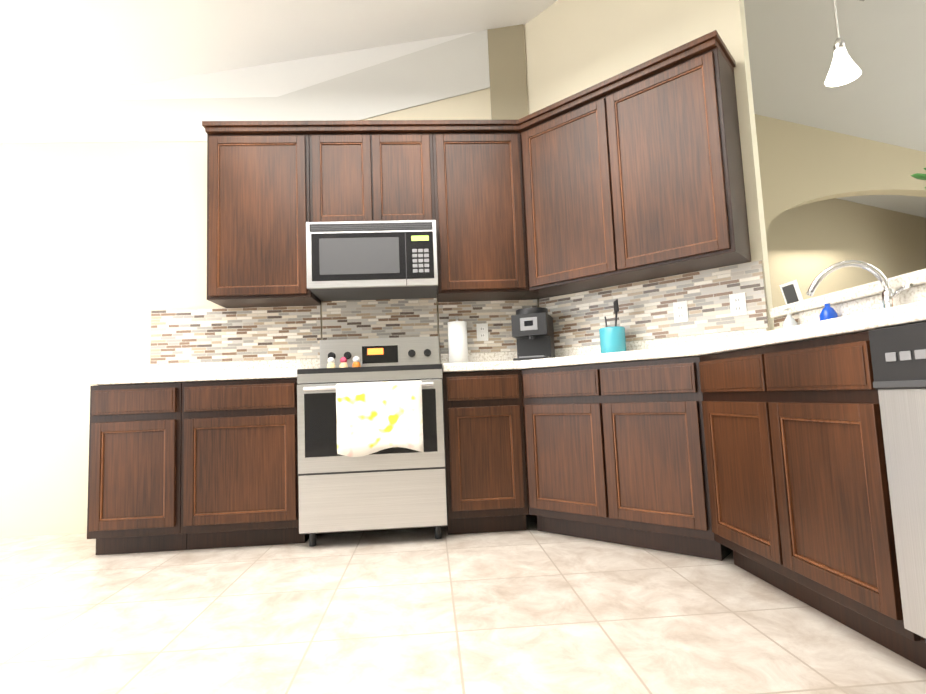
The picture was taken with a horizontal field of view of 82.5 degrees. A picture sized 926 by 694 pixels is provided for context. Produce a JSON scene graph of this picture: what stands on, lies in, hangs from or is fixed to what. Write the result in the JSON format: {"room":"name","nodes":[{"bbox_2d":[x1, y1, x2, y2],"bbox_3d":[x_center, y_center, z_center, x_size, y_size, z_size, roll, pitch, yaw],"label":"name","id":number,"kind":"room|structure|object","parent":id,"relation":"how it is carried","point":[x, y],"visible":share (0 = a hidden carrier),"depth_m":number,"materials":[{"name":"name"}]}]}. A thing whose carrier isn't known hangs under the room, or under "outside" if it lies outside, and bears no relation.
{"room":"kitchen","nodes":[
{"label":"kitchen","id":0,"kind":"room"},
{"bbox_2d":[0,30,489,142],"bbox_3d":[-2.082,-1.760,3.528,4.549,0.809,0.010,-2,-5,-4],"label":"cove","id":1,"kind":"object","parent":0,"point":[459,66],"visible":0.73,"depth_m":3.56,"materials":[{"name":"paint"}]},
{"bbox_2d":[0,25,538,537],"bbox_3d":[-1.921,-0.958,3.523,4.815,4.200,0.130,-2,-5,-4],"label":"wall","id":2,"kind":"structure","parent":0,"point":[102,251],"depth_m":3.40,"materials":[{"name":"beige paint"}]},
{"bbox_2d":[203,122,320,307],"bbox_3d":[-1.244,-0.800,3.332,0.608,1.052,0.322,-2,-5,-4],"label":"upper cabinet","id":3,"kind":"object","parent":2,"relation":"attached to","point":[258,173],"depth_m":3.19,"materials":[{"name":"brown wood"}]},
{"bbox_2d":[150,298,536,363],"bbox_3d":[-0.742,-0.059,3.445,2.495,0.493,0.008,-2,-5,-4],"label":"backsplash","id":4,"kind":"structure","parent":2,"relation":"attached to","point":[228,334],"depth_m":3.43,"materials":[{"name":"tile"}]},
{"bbox_2d":[476,323,487,340],"bbox_3d":[0.128,-0.098,3.495,0.075,0.115,0.008,-2,-5,-4],"label":"electrical outlet","id":5,"kind":"object","parent":4,"relation":"attached to","point":[482,331],"visible":1,"depth_m":3.49,"materials":[{"name":"white plastic"}]},
{"bbox_2d":[310,122,385,221],"bbox_3d":[-0.732,-1.028,3.386,0.433,0.630,0.322,-2,-5,-4],"label":"upper cabinet","id":6,"kind":"object","parent":2,"relation":"attached to","point":[346,157],"depth_m":3.24,"materials":[{"name":"brown wood"}]},
{"bbox_2d":[306,220,437,300],"bbox_3d":[-0.544,-0.527,3.295,0.756,0.390,0.428,-2,-5,-4],"label":"microwave","id":7,"kind":"object","parent":6,"relation":"attached to","point":[365,260],"visible":1,"depth_m":3.09,"materials":[{"name":"grey metal"}]},
{"bbox_2d":[382,122,433,220],"bbox_3d":[-0.406,-1.039,3.408,0.433,0.630,0.322,-2,-5,-4],"label":"upper cabinet","id":8,"kind":"object","parent":2,"relation":"attached to","point":[407,192],"depth_m":3.26,"materials":[{"name":"brown wood"}]},
{"bbox_2d":[430,118,537,301],"bbox_3d":[0.121,-0.849,3.403,0.604,1.052,0.364,-2,-5,-4],"label":"upper cabinet","id":9,"kind":"object","parent":2,"relation":"attached to","point":[476,165],"depth_m":3.28,"materials":[{"name":"brown wood"}]},
{"bbox_2d":[522,34,750,297],"bbox_3d":[0.923,-0.915,3.031,1.039,1.052,1.039,-2,-5,-4],"label":"upper cabinet","id":10,"kind":"object","parent":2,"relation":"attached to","point":[633,174],"depth_m":2.81,"materials":[{"name":"brown wood"}]},
{"bbox_2d":[0,0,557,105],"bbox_3d":[-1.116,-2.245,0.873,6.150,1.166,10.500,-2,-5,-4],"label":"ceiling","id":11,"kind":"structure","parent":0,"point":[52,48],"depth_m":3.27,"materials":[{"name":"white paint"}]},
{"bbox_2d":[825,0,861,86],"bbox_3d":[1.627,-1.903,2.370,0.132,1.468,0.132,-2,-5,-4],"label":"pendant light","id":12,"kind":"object","parent":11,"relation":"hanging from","point":[844,69],"visible":1,"depth_m":2.31,"materials":[{"name":"white glass"}]},
{"bbox_2d":[0,510,925,693],"bbox_3d":[1.353,0.817,0.744,10.850,0.100,10.500,-2,-5,-4],"label":"floor","id":13,"kind":"structure","parent":0,"point":[531,609],"depth_m":1.76,"materials":[{"name":"tile"}]},
{"bbox_2d":[87,382,182,554],"bbox_3d":[-1.709,0.657,3.009,0.459,0.876,0.629,-2,-5,-4],"label":"base cabinet","id":14,"kind":"object","parent":13,"relation":"on","point":[133,507],"depth_m":2.72,"materials":[{"name":"brown wood"}]},
{"bbox_2d":[179,378,308,549],"bbox_3d":[-1.177,0.639,3.045,0.609,0.876,0.629,-2,-5,-4],"label":"base cabinet","id":15,"kind":"object","parent":13,"relation":"on","point":[239,486],"depth_m":2.75,"materials":[{"name":"brown wood"}]},
{"bbox_2d":[297,336,447,546],"bbox_3d":[-0.492,0.479,3.019,0.756,1.135,0.756,-2,-5,-4],"label":"stove","id":16,"kind":"object","parent":13,"relation":"on","point":[371,436],"visible":1,"depth_m":2.71,"materials":[{"name":"grey metal"}]},
{"bbox_2d":[335,380,423,456],"bbox_3d":[-0.421,0.363,2.680,0.431,0.369,0.052,-2,-5,-4],"label":"towel","id":17,"kind":"object","parent":16,"relation":"hanging from","point":[373,417],"depth_m":2.66,"materials":[{"name":"white fabric"}]},
{"bbox_2d":[442,370,526,534],"bbox_3d":[0.128,0.592,3.113,0.481,0.876,0.669,-2,-5,-4],"label":"base cabinet","id":18,"kind":"object","parent":13,"relation":"on","point":[486,458],"depth_m":2.84,"materials":[{"name":"brown wood"}]},
{"bbox_2d":[523,354,734,564],"bbox_3d":[0.689,0.533,2.712,0.681,0.876,1.128,-2,-5,-4],"label":"base cabinet","id":19,"kind":"object","parent":13,"relation":"on","point":[633,453],"depth_m":2.46,"materials":[{"name":"brown wood"}]},
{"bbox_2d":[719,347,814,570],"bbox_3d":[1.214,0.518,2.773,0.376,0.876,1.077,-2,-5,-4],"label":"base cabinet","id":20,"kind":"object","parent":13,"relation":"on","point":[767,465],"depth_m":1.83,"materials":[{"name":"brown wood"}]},
{"bbox_2d":[88,300,925,384],"bbox_3d":[-0.143,-0.011,2.045,3.497,0.146,2.872,-2,-5,-4],"label":"countertop","id":21,"kind":"structure","parent":20,"relation":"on","point":[722,342],"depth_m":2.74,"materials":[{"name":"white stone"}]},
{"bbox_2d":[448,316,467,362],"bbox_3d":[-0.033,-0.035,3.397,0.150,0.336,0.150,-2,-5,-4],"label":"paper towel","id":22,"kind":"object","parent":21,"relation":"on","point":[457,342],"visible":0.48,"depth_m":3.35,"materials":[{"name":"white paper"}]},
{"bbox_2d":[511,307,554,360],"bbox_3d":[0.446,-0.063,3.340,0.215,0.342,0.270,-4,-6,19],"label":"coffee maker","id":23,"kind":"object","parent":21,"relation":"on","point":[532,332],"visible":0.92,"depth_m":3.25,"materials":[{"name":"black plastic"}]},
{"bbox_2d":[599,299,625,352],"bbox_3d":[0.860,-0.100,3.047,0.144,0.331,0.144,-2,-5,-4],"label":"utensil crock","id":24,"kind":"object","parent":21,"relation":"on","point":[612,339],"visible":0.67,"depth_m":2.98,"materials":[{"name":"teal ceramic"}]},
{"bbox_2d":[782,308,797,327],"bbox_3d":[1.518,-0.098,2.451,0.058,0.165,0.060,-2,-5,-4],"label":"soap dispenser","id":25,"kind":"object","parent":21,"relation":"on","point":[789,321],"visible":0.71,"depth_m":2.44,"materials":[{"name":"grey plastic"}]},
{"bbox_2d":[819,301,837,320],"bbox_3d":[1.536,-0.114,2.217,0.062,0.154,0.064,-2,-5,-4],"label":"dish soap","id":26,"kind":"object","parent":21,"relation":"on","point":[827,312],"visible":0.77,"depth_m":2.20,"materials":[{"name":"blue plastic"}]},
{"bbox_2d":[806,260,912,308],"bbox_3d":[1.438,-0.193,1.903,0.259,0.261,0.238,-2,-5,-4],"label":"faucet","id":27,"kind":"object","parent":21,"relation":"on","point":[889,296],"visible":0.75,"depth_m":1.92,"materials":[{"name":"silver metal"}]},
{"bbox_2d":[868,322,925,642],"bbox_3d":[1.373,0.354,1.040,0.624,0.874,0.616,-2,-5,-4],"label":"dishwasher","id":28,"kind":"object","parent":13,"relation":"on","point":[898,355],"visible":1,"depth_m":1.28,"materials":[{"name":"grey metal"}]},
{"bbox_2d":[487,24,527,119],"bbox_3d":[0.300,-2.235,3.725,0.256,1.800,0.012,-2,-5,-4],"label":"pilaster","id":29,"kind":"object","parent":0,"point":[507,73],"visible":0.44,"depth_m":3.69,"materials":[{"name":"beige paint"}]},
{"bbox_2d":[524,0,773,348],"bbox_3d":[1.029,-1.103,3.234,1.349,4.200,0.120,-7,-7,41],"label":"wall","id":30,"kind":"structure","parent":0,"point":[572,47],"depth_m":3.20,"materials":[{"name":"beige paint"}]},
{"bbox_2d":[539,260,767,348],"bbox_3d":[1.019,-0.209,3.093,1.333,0.344,0.008,-7,-7,41],"label":"backsplash","id":31,"kind":"structure","parent":30,"relation":"attached to","point":[646,311],"depth_m":2.99,"materials":[{"name":"tile"}]},
{"bbox_2d":[673,301,688,322],"bbox_3d":[1.203,-0.194,2.918,0.075,0.115,0.008,-7,-7,41],"label":"electrical outlet","id":32,"kind":"object","parent":31,"relation":"attached to","point":[680,308],"visible":1,"depth_m":2.92,"materials":[{"name":"white plastic"}]},
{"bbox_2d":[729,292,746,315],"bbox_3d":[1.420,-0.220,2.728,0.075,0.115,0.008,-7,-7,41],"label":"electrical outlet","id":33,"kind":"object","parent":31,"relation":"attached to","point":[738,307],"visible":1,"depth_m":2.73,"materials":[{"name":"white plastic"}]},
{"bbox_2d":[744,0,925,217],"bbox_3d":[4.294,-2.402,1.236,4.700,1.220,10.500,-2,-5,-4],"label":"ceiling","id":34,"kind":"structure","parent":0,"point":[881,98],"depth_m":4.29,"materials":[{"name":"grey paint"}]},
{"bbox_2d":[755,114,925,234],"bbox_3d":[3.825,-1.047,5.074,5.211,4.200,0.140,-2,-5,-4],"label":"wall","id":35,"kind":"structure","parent":0,"point":[800,164],"depth_m":5.05,"materials":[{"name":"paint"}]},
{"bbox_2d":[766,198,925,318],"bbox_3d":[3.750,-0.938,6.236,5.211,4.200,0.120,-2,-5,-4],"label":"wall","id":36,"kind":"structure","parent":0,"point":[808,244],"depth_m":6.25,"materials":[{"name":"paint"}]},
{"bbox_3d":[1.729,0.292,1.599,0.150,1.070,2.034,-2,-5,-4],"label":"wall","id":37,"kind":"structure","parent":0,"visible":0},
{"bbox_2d":[774,313,799,329],"bbox_3d":[1.571,-0.079,2.555,0.008,0.143,0.180,-2,-5,-4],"label":"backsplash","id":38,"kind":"structure","parent":37,"relation":"attached to","point":[778,322],"depth_m":2.59,"materials":[{"name":"tile"}]},
{"bbox_2d":[770,269,925,317],"bbox_3d":[1.726,-0.269,1.619,0.255,0.049,2.079,-2,-5,-4],"label":"bar ledge","id":39,"kind":"object","parent":37,"relation":"on","point":[914,278],"visible":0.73,"depth_m":2.13,"materials":[{"name":"white stone"}]},
{"bbox_2d":[779,280,802,303],"bbox_3d":[1.613,-0.260,2.593,0.041,0.119,0.110,-2,-5,-4],"label":"frame","id":40,"kind":"object","parent":39,"relation":"on","point":[791,291],"visible":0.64,"depth_m":2.58,"materials":[{"name":"white plastic"}]},
{"bbox_2d":[911,168,925,187],"bbox_3d":[1.712,-0.484,1.743,0.301,0.399,0.306,-2,-5,-4],"label":"plant","id":41,"kind":"object","parent":39,"relation":"on","point":[920,176],"visible":1,"depth_m":1.81,"materials":[{"name":"green plant"}]},
{"bbox_2d":[799,284,925,324],"bbox_3d":[1.631,-0.169,1.600,0.010,0.143,1.731,-2,-5,-4],"label":"backsplash","id":42,"kind":"structure","parent":37,"relation":"attached to","point":[907,296],"depth_m":2.09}
]}

